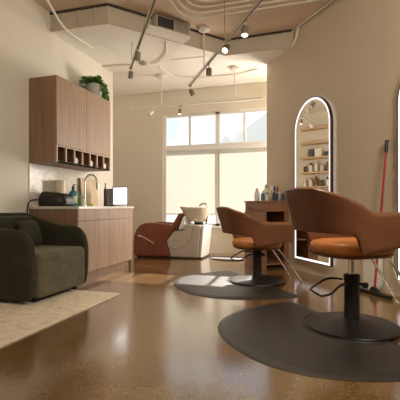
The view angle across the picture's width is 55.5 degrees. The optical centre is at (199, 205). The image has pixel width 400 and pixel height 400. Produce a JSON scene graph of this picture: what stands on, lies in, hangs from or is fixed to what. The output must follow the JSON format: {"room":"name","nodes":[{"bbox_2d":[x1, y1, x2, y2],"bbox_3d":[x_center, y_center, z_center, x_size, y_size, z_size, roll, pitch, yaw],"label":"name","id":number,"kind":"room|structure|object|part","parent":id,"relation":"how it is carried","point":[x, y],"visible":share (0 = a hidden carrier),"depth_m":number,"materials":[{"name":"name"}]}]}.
{"room":"salon","nodes":[
{"label":"salon","id":0,"kind":"room"},
{"bbox_2d":[0,0,112,212],"bbox_3d":[-2.844,-0.830,2.597,0.150,3.500,8.480,0,0,17],"label":"wall","id":1,"kind":"structure","parent":0,"point":[28,48],"depth_m":4.63,"materials":[{"name":"white paint"}]},
{"bbox_2d":[29,163,93,205],"bbox_3d":[-1.899,-0.262,5.372,0.012,0.534,1.420,0,0,17],"label":"backsplash","id":2,"kind":"structure","parent":1,"relation":"attached to","point":[41,177],"depth_m":5.02,"materials":[{"name":"beige tile"}]},
{"bbox_2d":[29,75,109,171],"bbox_3d":[-1.735,-1.055,5.227,0.406,1.050,1.240,0,0,17],"label":"upper cabinet","id":3,"kind":"object","parent":1,"relation":"attached to","point":[68,121],"visible":0.99,"depth_m":4.77,"materials":[{"name":"brown wood"}]},
{"bbox_3d":[-1.925,-1.055,4.647,0.386,1.050,0.020,0,0,17],"label":"panel","id":4,"kind":"part","parent":3,"relation":"part of","materials":[{"name":"brown wood"}]},
{"bbox_3d":[-1.642,-1.163,4.872,0.019,0.835,0.616,0,0,17],"label":"door","id":5,"kind":"part","parent":3,"relation":"part of","materials":[{"name":"brown wood"}]},
{"bbox_3d":[-1.551,-0.635,5.170,0.020,0.210,1.240,0,0,17],"label":"cubby frame","id":6,"kind":"part","parent":3,"relation":"part of","materials":[{"name":"brown wood"}]},
{"bbox_2d":[80,75,109,100],"bbox_3d":[-1.578,-1.722,5.684,0.462,0.435,0.429,0,0,-8],"label":"potted plant","id":7,"kind":"object","parent":3,"relation":"on","point":[93,84],"visible":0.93,"depth_m":5.60,"materials":[{"name":"green plant"}]},
{"bbox_3d":[-1.587,-1.694,5.694,0.260,0.225,0.260,0,0,17],"label":"pot","id":8,"kind":"part","parent":7,"relation":"part of","materials":[{"name":"grey ceramic"}]},
{"bbox_3d":[-1.458,-1.163,5.467,0.019,0.835,0.616,0,0,17],"label":"door","id":9,"kind":"part","parent":3,"relation":"part of","materials":[{"name":"brown wood"}]},
{"bbox_3d":[-1.564,-1.055,5.812,0.386,1.050,0.020,0,0,17],"label":"panel","id":10,"kind":"part","parent":3,"relation":"part of","materials":[{"name":"brown wood"}]},
{"bbox_2d":[50,6,292,55],"bbox_3d":[-0.343,-2.439,5.385,3.375,0.222,0.601,0,0,-16],"label":"trim","id":11,"kind":"structure","parent":1,"relation":"attached to","point":[94,16],"depth_m":5.09,"materials":[{"name":"white paint"}]},
{"bbox_2d":[52,24,292,95],"bbox_3d":[-0.052,-2.454,6.004,5.230,0.249,2.900,0,0,17],"label":"ceiling","id":12,"kind":"structure","parent":0,"point":[124,41],"depth_m":6.08,"materials":[{"name":"paint"}]},
{"bbox_2d":[46,0,92,48],"bbox_3d":[-1.570,-2.305,3.287,0.244,0.030,4.499,0,0,-3],"label":"conduit","id":13,"kind":"object","parent":12,"relation":"attached to","point":[47,1],"visible":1,"depth_m":4.91,"materials":[{"name":"white metal"}]},
{"bbox_2d":[103,64,129,67],"bbox_3d":[-1.401,-2.312,6.279,0.615,0.028,0.060,0,0,8],"label":"conduit","id":14,"kind":"object","parent":12,"relation":"attached to","point":[123,64],"visible":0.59,"depth_m":6.26,"materials":[{"name":"white metal"}]},
{"bbox_2d":[139,61,146,65],"bbox_3d":[-0.923,-2.310,6.148,0.100,0.040,0.100,0,0,17],"label":"junction box","id":15,"kind":"object","parent":12,"relation":"attached to","point":[141,63],"visible":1,"depth_m":6.11,"materials":[{"name":"metal"}]},
{"bbox_2d":[150,42,166,63],"bbox_3d":[-0.592,-2.312,5.803,0.133,0.020,0.869,0,0,-22],"label":"conduit","id":16,"kind":"object","parent":12,"relation":"attached to","point":[166,42],"visible":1,"depth_m":5.88,"materials":[{"name":"white metal"}]},
{"bbox_2d":[145,14,189,43],"bbox_3d":[-0.441,-2.447,5.213,0.670,0.235,0.184,0,0,-34],"label":"ceiling vent","id":17,"kind":"object","parent":12,"relation":"in","point":[161,26],"visible":0.94,"depth_m":5.17,"materials":[{"name":"white metal"}]},
{"bbox_2d":[172,56,210,68],"bbox_3d":[-0.133,-2.324,6.165,0.560,0.012,0.400,0,0,14],"label":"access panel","id":18,"kind":"object","parent":12,"relation":"attached to","point":[192,62],"visible":0.96,"depth_m":6.14,"materials":[{"name":"paint"}]},
{"bbox_2d":[132,65,262,109],"bbox_3d":[-0.105,-2.043,6.596,2.382,0.574,0.170,0,0,17],"label":"track","id":19,"kind":"object","parent":12,"relation":"hanging from","point":[235,68],"visible":1,"depth_m":6.53,"materials":[{"name":"white metal"}]},
{"bbox_3d":[-0.100,-1.775,6.594,2.370,0.030,0.028,0,0,17],"label":"rail","id":20,"kind":"part","parent":19,"relation":"part of","materials":[{"name":"white metal"}]},
{"bbox_2d":[159,66,258,77],"bbox_3d":[0.143,-2.312,6.601,1.673,0.022,0.520,0,0,-3],"label":"conduit","id":21,"kind":"object","parent":12,"relation":"attached to","point":[159,66],"visible":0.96,"depth_m":6.70,"materials":[{"name":"white metal"}]},
{"bbox_2d":[33,0,329,38],"bbox_3d":[-0.017,-2.640,2.481,7.900,0.120,9.930,0,0,17],"label":"ceiling","id":22,"kind":"structure","parent":0,"point":[288,17],"depth_m":5.07,"materials":[{"name":"white paint"}]},
{"bbox_2d":[129,0,156,68],"bbox_3d":[-0.472,-2.278,3.779,0.170,0.604,3.610,0,0,-17],"label":"track","id":23,"kind":"object","parent":22,"relation":"hanging from","point":[153,2],"visible":0.88,"depth_m":4.22,"materials":[{"name":"metal"}]},
{"bbox_2d":[128,67,132,78],"bbox_3d":[-0.996,-1.903,5.463,0.068,0.154,0.087,0,0,-35],"label":"lamp","id":24,"kind":"object","parent":23,"relation":"hanging from","point":[130,74],"visible":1,"depth_m":5.44,"materials":[{"name":"metal"}]},
{"bbox_2d":[135,47,140,60],"bbox_3d":[-0.783,-1.903,4.775,0.068,0.154,0.087,0,0,-35],"label":"lamp","id":25,"kind":"object","parent":23,"relation":"hanging from","point":[137,53],"visible":1,"depth_m":4.75,"materials":[{"name":"metal"}]},
{"bbox_2d":[198,0,221,1],"bbox_3d":[-0.131,-2.520,1.121,1.976,0.030,6.965,0,0,17],"label":"conduit","id":26,"kind":"object","parent":22,"relation":"attached to","point":[198,0],"visible":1,"depth_m":4.65,"materials":[{"name":"white metal"}]},
{"bbox_2d":[186,0,254,7],"bbox_3d":[-0.207,-2.520,1.208,1.980,0.030,7.085,0,0,17],"label":"conduit","id":27,"kind":"object","parent":22,"relation":"attached to","point":[187,1],"visible":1,"depth_m":4.73,"materials":[{"name":"white metal"}]},
{"bbox_2d":[189,0,262,85],"bbox_3d":[0.482,-2.278,4.038,0.170,0.604,4.669,0,0,-16],"label":"track","id":28,"kind":"object","parent":22,"relation":"hanging from","point":[203,29],"visible":0.98,"depth_m":4.83,"materials":[{"name":"metal"}]},
{"bbox_2d":[189,85,194,95],"bbox_3d":[-0.131,-1.894,6.255,0.116,0.172,0.080,0,0,-32],"label":"lamp","id":29,"kind":"object","parent":28,"relation":"hanging from","point":[191,91],"visible":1,"depth_m":6.22,"materials":[{"name":"metal"}]},
{"bbox_3d":[0.059,-2.295,5.500,0.017,0.570,0.017,0,0,-39],"label":"stem","id":30,"kind":"part","parent":28,"relation":"part of","materials":[{"name":"white metal"}]},
{"bbox_2d":[206,63,211,76],"bbox_3d":[0.123,-1.893,5.279,0.080,0.173,0.080,0,0,17],"label":"lamp","id":31,"kind":"object","parent":28,"relation":"hanging from","point":[208,70],"visible":1,"depth_m":5.25,"materials":[{"name":"metal"}]},
{"bbox_2d":[222,40,229,53],"bbox_3d":[0.313,-1.897,4.529,0.079,0.165,0.125,0,0,32],"label":"lamp","id":32,"kind":"object","parent":28,"relation":"hanging from","point":[226,48],"visible":1,"depth_m":4.50,"materials":[{"name":"metal"}]},
{"bbox_2d":[241,19,248,36],"bbox_3d":[0.476,-1.893,4.042,0.080,0.174,0.091,0,0,17],"label":"lamp","id":33,"kind":"object","parent":28,"relation":"hanging from","point":[244,28],"visible":1,"depth_m":4.01,"materials":[{"name":"metal"}]},
{"bbox_2d":[177,0,287,12],"bbox_3d":[-0.282,-2.520,1.294,1.985,0.030,7.205,0,0,17],"label":"conduit","id":34,"kind":"object","parent":22,"relation":"attached to","point":[179,1],"visible":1,"depth_m":4.81,"materials":[{"name":"white metal"}]},
{"bbox_2d":[169,0,320,17],"bbox_3d":[-0.353,-2.520,1.379,1.980,0.030,7.325,0,0,17],"label":"conduit","id":35,"kind":"object","parent":22,"relation":"attached to","point":[171,1],"visible":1,"depth_m":4.85,"materials":[{"name":"white metal"}]},
{"bbox_2d":[113,82,266,253],"bbox_3d":[0.402,-0.830,7.470,5.550,3.500,0.150,0,0,17],"label":"wall","id":36,"kind":"structure","parent":0,"point":[137,135],"depth_m":7.83,"materials":[{"name":"white paint"}]},
{"bbox_2d":[163,108,266,225],"bbox_3d":[0.866,-0.730,7.311,3.370,2.240,0.100,0,0,17],"label":"window","id":37,"kind":"structure","parent":36,"relation":"in","point":[217,143],"depth_m":7.50,"materials":[{"name":"white plastic"}]},
{"bbox_2d":[166,147,216,214],"bbox_3d":[-0.180,-0.488,7.585,1.050,1.327,0.044,0,0,17],"label":"roller shade","id":38,"kind":"object","parent":37,"relation":"attached to","point":[191,172],"visible":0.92,"depth_m":7.58,"materials":[{"name":"beige fabric"}]},
{"bbox_3d":[-0.180,0.163,7.585,1.050,0.025,0.016,0,0,17],"label":"rail","id":39,"kind":"part","parent":38,"relation":"part of","materials":[{"name":"white metal"}]},
{"bbox_2d":[218,145,266,212],"bbox_3d":[0.876,-0.483,7.259,1.100,1.337,0.044,0,0,17],"label":"roller shade","id":40,"kind":"object","parent":37,"relation":"attached to","point":[242,170],"visible":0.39,"depth_m":7.29,"materials":[{"name":"beige fabric"}]},
{"bbox_2d":[0,250,399,399],"bbox_3d":[-0.017,0.980,2.481,7.900,0.120,9.930,0,0,17],"label":"floor","id":41,"kind":"structure","parent":0,"point":[155,339],"depth_m":2.44,"materials":[{"name":"brown concrete"}]},
{"bbox_2d":[0,289,120,347],"bbox_3d":[-1.928,0.915,2.664,1.340,0.010,3.150,0,0,17],"label":"rug","id":42,"kind":"object","parent":41,"relation":"on","point":[18,319],"visible":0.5,"depth_m":3.31,"materials":[{"name":"beige carpet"}]},
{"bbox_2d":[0,213,88,301],"bbox_3d":[-1.798,0.493,3.979,0.912,0.834,0.950,0,0,17],"label":"armchair","id":43,"kind":"object","parent":42,"relation":"on","point":[30,272],"visible":0.95,"depth_m":3.65,"materials":[{"name":"green fabric"}]},
{"bbox_2d":[0,216,32,229],"bbox_3d":[-2.061,0.290,4.061,0.140,0.360,0.680,0,0,17],"label":"armchair backrest","id":44,"kind":"object","parent":43,"relation":"on","point":[6,222],"depth_m":4.04,"materials":[{"name":"green fabric"}]},
{"bbox_2d":[17,221,41,244],"bbox_3d":[-1.838,0.290,4.107,0.140,0.261,0.310,0,0,23],"label":"throw pillow","id":45,"kind":"object","parent":43,"relation":"on","point":[31,228],"visible":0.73,"depth_m":4.08,"materials":[{"name":"green fabric"}]},
{"bbox_2d":[33,245,84,297],"bbox_3d":[-1.740,0.651,3.962,0.792,0.418,0.732,0,0,17],"label":"seat cushion","id":46,"kind":"object","parent":43,"relation":"on","point":[58,268],"depth_m":3.77,"materials":[{"name":"green fabric"}]},
{"bbox_2d":[29,208,131,279],"bbox_3d":[-1.571,0.478,5.249,0.706,0.884,1.380,0,0,17],"label":"base cabinet","id":47,"kind":"object","parent":41,"relation":"on","point":[108,232],"visible":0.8,"depth_m":4.99,"materials":[{"name":"brown wood"}]},
{"bbox_3d":[-1.782,0.478,4.603,0.686,0.884,0.020,0,0,17],"label":"panel","id":48,"kind":"part","parent":47,"relation":"part of","materials":[{"name":"brown wood"}]},
{"bbox_2d":[28,206,133,208],"bbox_3d":[-1.564,0.087,5.247,0.721,0.165,1.400,0,0,17],"label":"countertop","id":49,"kind":"structure","parent":47,"relation":"on","point":[29,207],"depth_m":4.64,"materials":[{"name":"stone"}]},
{"bbox_2d":[39,191,73,205],"bbox_3d":[-1.823,-0.091,4.832,0.400,0.190,0.207,0,0,16],"label":"equipment case","id":50,"kind":"object","parent":49,"relation":"on","point":[46,198],"visible":0.91,"depth_m":4.75,"materials":[{"name":"black plastic"}]},
{"bbox_2d":[54,180,65,192],"bbox_3d":[-1.871,-0.172,5.081,0.156,0.354,0.156,0,0,17],"label":"paper towel roll","id":51,"kind":"object","parent":49,"relation":"on","point":[59,185],"visible":0.57,"depth_m":5.01,"materials":[{"name":"beige paper"}]},
{"bbox_2d":[69,184,76,205],"bbox_3d":[-1.667,-0.141,4.996,0.105,0.292,0.105,0,0,17],"label":"pump bottle","id":52,"kind":"object","parent":49,"relation":"on","point":[72,192],"visible":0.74,"depth_m":4.96,"materials":[{"name":"teal plastic"}]},
{"bbox_2d":[78,194,81,205],"bbox_3d":[-1.639,-0.080,5.187,0.056,0.170,0.056,0,0,17],"label":"soap bottle","id":53,"kind":"object","parent":49,"relation":"on","point":[79,197],"visible":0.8,"depth_m":5.16,"materials":[{"name":"green plastic"}]},
{"bbox_2d":[81,197,85,205],"bbox_3d":[-1.541,-0.060,5.031,0.056,0.130,0.056,0,0,17],"label":"bottle","id":54,"kind":"object","parent":49,"relation":"on","point":[83,201],"visible":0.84,"depth_m":5.01,"materials":[{"name":"white plastic"}]},
{"bbox_2d":[79,178,97,205],"bbox_3d":[-1.698,-0.206,5.822,0.062,0.420,0.420,0,0,17],"label":"cutting board","id":55,"kind":"object","parent":49,"relation":"on","point":[91,192],"visible":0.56,"depth_m":5.83,"materials":[{"name":"beige wood"}]},
{"bbox_2d":[84,174,98,198],"bbox_3d":[-1.571,-0.227,5.411,0.255,0.463,0.107,0,0,17],"label":"kitchen faucet","id":56,"kind":"object","parent":49,"relation":"on","point":[87,176],"visible":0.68,"depth_m":5.44,"materials":[{"name":"silver metal"}]},
{"bbox_2d":[104,183,106,205],"bbox_3d":[-1.447,-0.175,5.808,0.048,0.360,0.048,0,0,17],"label":"spray bottle","id":57,"kind":"object","parent":49,"relation":"on","point":[105,189],"visible":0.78,"depth_m":5.79,"materials":[{"name":"black plastic"}]},
{"bbox_2d":[107,189,112,205],"bbox_3d":[-1.362,-0.130,5.864,0.190,0.270,0.066,0,0,17],"label":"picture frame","id":58,"kind":"object","parent":49,"relation":"on","point":[109,191],"visible":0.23,"depth_m":5.86,"materials":[{"name":"plastic"}]},
{"bbox_2d":[112,186,128,205],"bbox_3d":[-1.196,-0.145,5.756,0.270,0.300,0.090,0,0,17],"label":"screen","id":59,"kind":"object","parent":49,"relation":"on","point":[120,194],"visible":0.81,"depth_m":5.73,"materials":[{"name":"grey plastic"}]},
{"bbox_3d":[-1.345,0.108,4.817,0.019,0.143,0.686,0,0,17],"label":"drawer","id":60,"kind":"part","parent":47,"relation":"part of","materials":[{"name":"brown wood"}]},
{"bbox_3d":[-1.345,0.499,4.817,0.019,0.632,0.686,0,0,17],"label":"door","id":61,"kind":"part","parent":47,"relation":"part of","materials":[{"name":"brown wood"}]},
{"bbox_3d":[-1.141,0.499,5.478,0.019,0.632,0.686,0,0,17],"label":"door","id":62,"kind":"part","parent":47,"relation":"part of","materials":[{"name":"brown wood"}]},
{"bbox_3d":[-1.141,0.108,5.478,0.019,0.143,0.686,0,0,17],"label":"drawer","id":63,"kind":"part","parent":47,"relation":"part of","materials":[{"name":"brown wood"}]},
{"bbox_2d":[133,203,211,258],"bbox_3d":[-0.466,0.431,6.975,1.380,0.979,0.649,0,0,17],"label":"shampoo chair","id":64,"kind":"object","parent":41,"relation":"on","point":[157,239],"visible":0.98,"depth_m":6.71,"materials":[{"name":"red leather"}]},
{"bbox_3d":[-0.827,0.600,6.835,0.773,0.598,0.130,0,0,17],"label":"arm panel","id":65,"kind":"part","parent":64,"relation":"part of","materials":[{"name":"red leather"}]},
{"bbox_3d":[-0.404,0.386,6.966,0.316,0.515,0.470,0,0,17],"label":"backrest","id":66,"kind":"part","parent":64,"relation":"part of","materials":[{"name":"red leather"}]},
{"bbox_2d":[178,216,191,229],"bbox_3d":[-0.262,0.302,6.877,0.131,0.254,0.454,0,0,17],"label":"towel","id":67,"kind":"object","parent":64,"relation":"in","point":[185,220],"visible":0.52,"depth_m":6.67,"materials":[{"name":"white fabric"}]},
{"bbox_2d":[180,206,210,221],"bbox_3d":[-0.078,0.148,6.860,0.570,0.282,0.510,0,0,17],"label":"basin","id":68,"kind":"object","parent":64,"relation":"in","point":[194,214],"depth_m":6.69,"materials":[{"name":"beige ceramic"}]},
{"bbox_2d":[199,203,208,223],"bbox_3d":[0.066,0.128,6.784,0.183,0.373,0.036,0,0,17],"label":"tap","id":69,"kind":"object","parent":64,"relation":"on","point":[207,215],"depth_m":6.75,"materials":[{"name":"silver metal"}]},
{"bbox_3d":[0.100,0.621,6.815,0.098,0.554,0.520,0,0,17],"label":"panel","id":70,"kind":"part","parent":64,"relation":"part of","materials":[{"name":"white plastic"}]},
{"bbox_2d":[211,256,244,260],"bbox_3d":[0.557,0.914,6.601,0.840,0.012,0.500,0,0,17],"label":"floor mat","id":71,"kind":"object","parent":41,"relation":"on","point":[223,258],"visible":0.56,"depth_m":6.57,"materials":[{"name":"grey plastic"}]},
{"bbox_2d":[173,271,300,299],"bbox_3d":[0.240,0.908,4.425,1.050,0.023,1.660,0,0,-21],"label":"floor mat","id":72,"kind":"object","parent":41,"relation":"on","point":[217,285],"visible":0.91,"depth_m":4.16,"materials":[{"name":"grey plastic"}]},
{"bbox_2d":[216,206,302,285],"bbox_3d":[0.806,0.496,4.637,1.189,0.982,0.719,0,0,-16],"label":"chair","id":73,"kind":"object","parent":41,"relation":"on","point":[250,233],"visible":0.86,"depth_m":4.35,"materials":[{"name":"brown leather"}]},
{"bbox_3d":[0.512,0.596,4.552,0.278,0.109,0.172,0,0,-16],"label":"pump lever","id":74,"kind":"part","parent":73,"relation":"part of","materials":[{"name":"black metal"}]},
{"bbox_2d":[232,237,281,247],"bbox_3d":[0.687,0.439,4.600,0.570,0.100,0.524,0,0,-16],"label":"seat cushion","id":75,"kind":"object","parent":73,"relation":"on","point":[239,242],"depth_m":4.41,"materials":[{"name":"leather"}]},
{"bbox_3d":[0.692,0.872,4.601,0.680,0.062,0.680,0,0,-16],"label":"plate","id":76,"kind":"part","parent":73,"relation":"part of","materials":[{"name":"black metal"}]},
{"bbox_2d":[244,200,288,268],"bbox_3d":[1.008,0.420,5.876,0.440,1.000,0.640,0,0,-21],"label":"desk","id":77,"kind":"object","parent":41,"relation":"on","point":[270,211],"visible":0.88,"depth_m":5.72,"materials":[{"name":"brown wood"}]},
{"bbox_3d":[0.835,0.011,5.809,0.012,0.118,0.580,0,0,-21],"label":"drawer","id":78,"kind":"part","parent":77,"relation":"part of","materials":[{"name":"brown wood"}]},
{"bbox_3d":[0.846,0.500,5.802,0.025,0.840,0.600,0,0,-21],"label":"panel","id":79,"kind":"part","parent":77,"relation":"part of","materials":[{"name":"brown wood"}]},
{"bbox_2d":[254,188,259,200],"bbox_3d":[0.905,-0.180,6.029,0.084,0.200,0.084,0,0,17],"label":"bottle","id":80,"kind":"object","parent":77,"relation":"on","point":[256,193],"visible":1,"depth_m":6.00,"materials":[{"name":"white plastic"}]},
{"bbox_2d":[261,191,264,200],"bbox_3d":[0.973,-0.155,5.884,0.068,0.150,0.068,0,0,17],"label":"bottle","id":81,"kind":"object","parent":77,"relation":"on","point":[262,193],"visible":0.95,"depth_m":5.86,"materials":[{"name":"teal plastic"}]},
{"bbox_2d":[263,184,268,194],"bbox_3d":[1.054,-0.210,6.034,0.096,0.260,0.096,0,0,17],"label":"bottle","id":82,"kind":"object","parent":77,"relation":"on","point":[266,189],"visible":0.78,"depth_m":6.00,"materials":[{"name":"plastic"}]},
{"bbox_2d":[270,186,273,200],"bbox_3d":[1.121,-0.196,5.888,0.084,0.230,0.084,0,0,17],"label":"bottle","id":83,"kind":"object","parent":77,"relation":"on","point":[271,190],"visible":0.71,"depth_m":5.86,"materials":[{"name":"white plastic"}]},
{"bbox_2d":[266,258,283,264],"bbox_3d":[1.024,0.860,5.888,0.358,0.020,0.570,0,0,-21],"label":"shelf","id":84,"kind":"object","parent":77,"relation":"attached to","point":[268,261],"depth_m":5.79,"materials":[{"name":"brown wood"}]},
{"bbox_3d":[1.200,0.460,5.956,0.019,0.760,0.570,0,0,-21],"label":"panel","id":85,"kind":"part","parent":77,"relation":"part of","materials":[{"name":"brown wood"}]},
{"bbox_2d":[272,193,278,200],"bbox_3d":[1.123,-0.136,5.663,0.096,0.110,0.094,0,0,17],"label":"cup","id":86,"kind":"object","parent":77,"relation":"on","point":[274,195],"visible":1,"depth_m":5.62,"materials":[{"name":"blue plastic"}]},
{"bbox_2d":[281,191,285,200],"bbox_3d":[1.250,-0.150,5.670,0.068,0.140,0.068,0,0,17],"label":"bottle","id":87,"kind":"object","parent":77,"relation":"on","point":[283,198],"visible":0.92,"depth_m":5.65,"materials":[{"name":"plastic"}]},
{"bbox_3d":[1.284,0.500,5.667,0.072,0.840,0.030,0,0,-21],"label":"leg","id":88,"kind":"part","parent":77,"relation":"part of","materials":[{"name":"brown wood"}]},
{"bbox_2d":[218,301,399,381],"bbox_3d":[0.693,0.908,2.689,1.050,0.023,1.660,0,0,-21],"label":"floor mat","id":89,"kind":"object","parent":41,"relation":"on","point":[276,335],"visible":0.97,"depth_m":2.42,"materials":[{"name":"grey plastic"}]},
{"bbox_2d":[285,187,399,340],"bbox_3d":[1.259,0.384,2.901,1.189,1.038,0.719,0,0,-16],"label":"chair","id":90,"kind":"object","parent":89,"relation":"on","point":[334,225],"visible":1,"depth_m":2.64,"materials":[{"name":"brown leather"}]},
{"bbox_3d":[0.965,0.596,2.816,0.278,0.109,0.172,0,0,-16],"label":"pump lever","id":91,"kind":"part","parent":90,"relation":"part of","materials":[{"name":"black metal"}]},
{"bbox_3d":[1.145,0.872,2.866,0.680,0.062,0.680,0,0,-16],"label":"plate","id":92,"kind":"part","parent":90,"relation":"part of","materials":[{"name":"black metal"}]},
{"bbox_2d":[310,237,395,255],"bbox_3d":[1.140,0.298,2.864,0.570,0.100,0.524,0,0,-16],"label":"seat cushion","id":93,"kind":"object","parent":90,"relation":"on","point":[321,246],"depth_m":2.68,"materials":[{"name":"leather"}]},
{"bbox_3d":[1.192,0.578,2.788,0.043,0.044,0.091,0,0,-36],"label":"lock knob","id":94,"kind":"part","parent":90,"relation":"part of","materials":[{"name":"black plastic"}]},
{"bbox_2d":[363,259,382,289],"bbox_3d":[1.884,0.669,4.146,0.057,0.500,0.230,0,0,-21],"label":"dustpan","id":95,"kind":"object","parent":41,"relation":"on","point":[368,266],"visible":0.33,"depth_m":4.12,"materials":[{"name":"white plastic"}]},
{"bbox_2d":[360,140,392,299],"bbox_3d":[1.869,0.115,3.947,0.208,1.610,0.430,0,0,-21],"label":"broom","id":96,"kind":"object","parent":41,"relation":"on","point":[373,290],"visible":0.86,"depth_m":3.94,"materials":[{"name":"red plastic"}]},
{"bbox_3d":[1.877,0.092,3.944,0.182,1.546,0.023,0,0,-18],"label":"handle","id":97,"kind":"part","parent":96,"relation":"part of","materials":[{"name":"red metal"}]},
{"bbox_2d":[267,0,399,295],"bbox_3d":[2.276,-0.830,3.440,0.150,3.500,6.100,0,0,-21],"label":"wall","id":98,"kind":"structure","parent":0,"point":[347,54],"depth_m":4.53,"materials":[{"name":"white paint"}]},
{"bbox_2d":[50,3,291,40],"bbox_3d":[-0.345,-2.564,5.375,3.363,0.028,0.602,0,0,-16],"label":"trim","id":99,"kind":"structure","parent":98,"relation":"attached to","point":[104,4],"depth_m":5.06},
{"bbox_2d":[290,0,334,47],"bbox_3d":[1.791,-2.442,4.378,0.042,0.270,2.528,0,0,-21],"label":"conduit","id":100,"kind":"object","parent":98,"relation":"attached to","point":[330,1],"visible":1,"depth_m":5.18,"materials":[{"name":"white metal"}]},
{"bbox_2d":[294,96,332,266],"bbox_3d":[1.506,-0.350,5.095,0.041,2.210,0.810,0,0,-19],"label":"wall mirror","id":101,"kind":"object","parent":98,"relation":"attached to","point":[313,130],"visible":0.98,"depth_m":5.07,"materials":[{"name":"clear mirror"}]},
{"bbox_2d":[392,256,399,283],"bbox_3d":[2.065,0.498,3.657,0.048,0.656,0.559,0,0,-20],"label":"power cord","id":102,"kind":"object","parent":98,"relation":"attached to","point":[392,256],"visible":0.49,"depth_m":3.88,"materials":[{"name":"white plastic"}]},
{"bbox_2d":[397,86,399,280],"bbox_3d":[2.142,-0.350,3.464,0.041,2.210,0.810,0,0,-19],"label":"wall mirror","id":103,"kind":"object","parent":98,"relation":"attached to","point":[398,96],"visible":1,"depth_m":3.83,"materials":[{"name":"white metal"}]},
{"label":"outside","id":104,"kind":"structure","parent":0,"visible":0},
{"bbox_2d":[221,113,266,142],"bbox_3d":[12.097,-6.960,66.811,18.000,16.000,14.400,0,0,17],"label":"house","id":105,"kind":"structure","parent":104,"point":[257,131],"depth_m":61.49,"materials":[{"name":"white"}]},
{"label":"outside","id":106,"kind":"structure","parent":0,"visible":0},
{"bbox_2d":[168,215,214,222],"bbox_3d":[9.965,1.130,32.193,80.000,0.180,52.600,0,0,17],"label":"paving","id":107,"kind":"object","parent":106,"point":[171,218],"depth_m":31.62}
]}

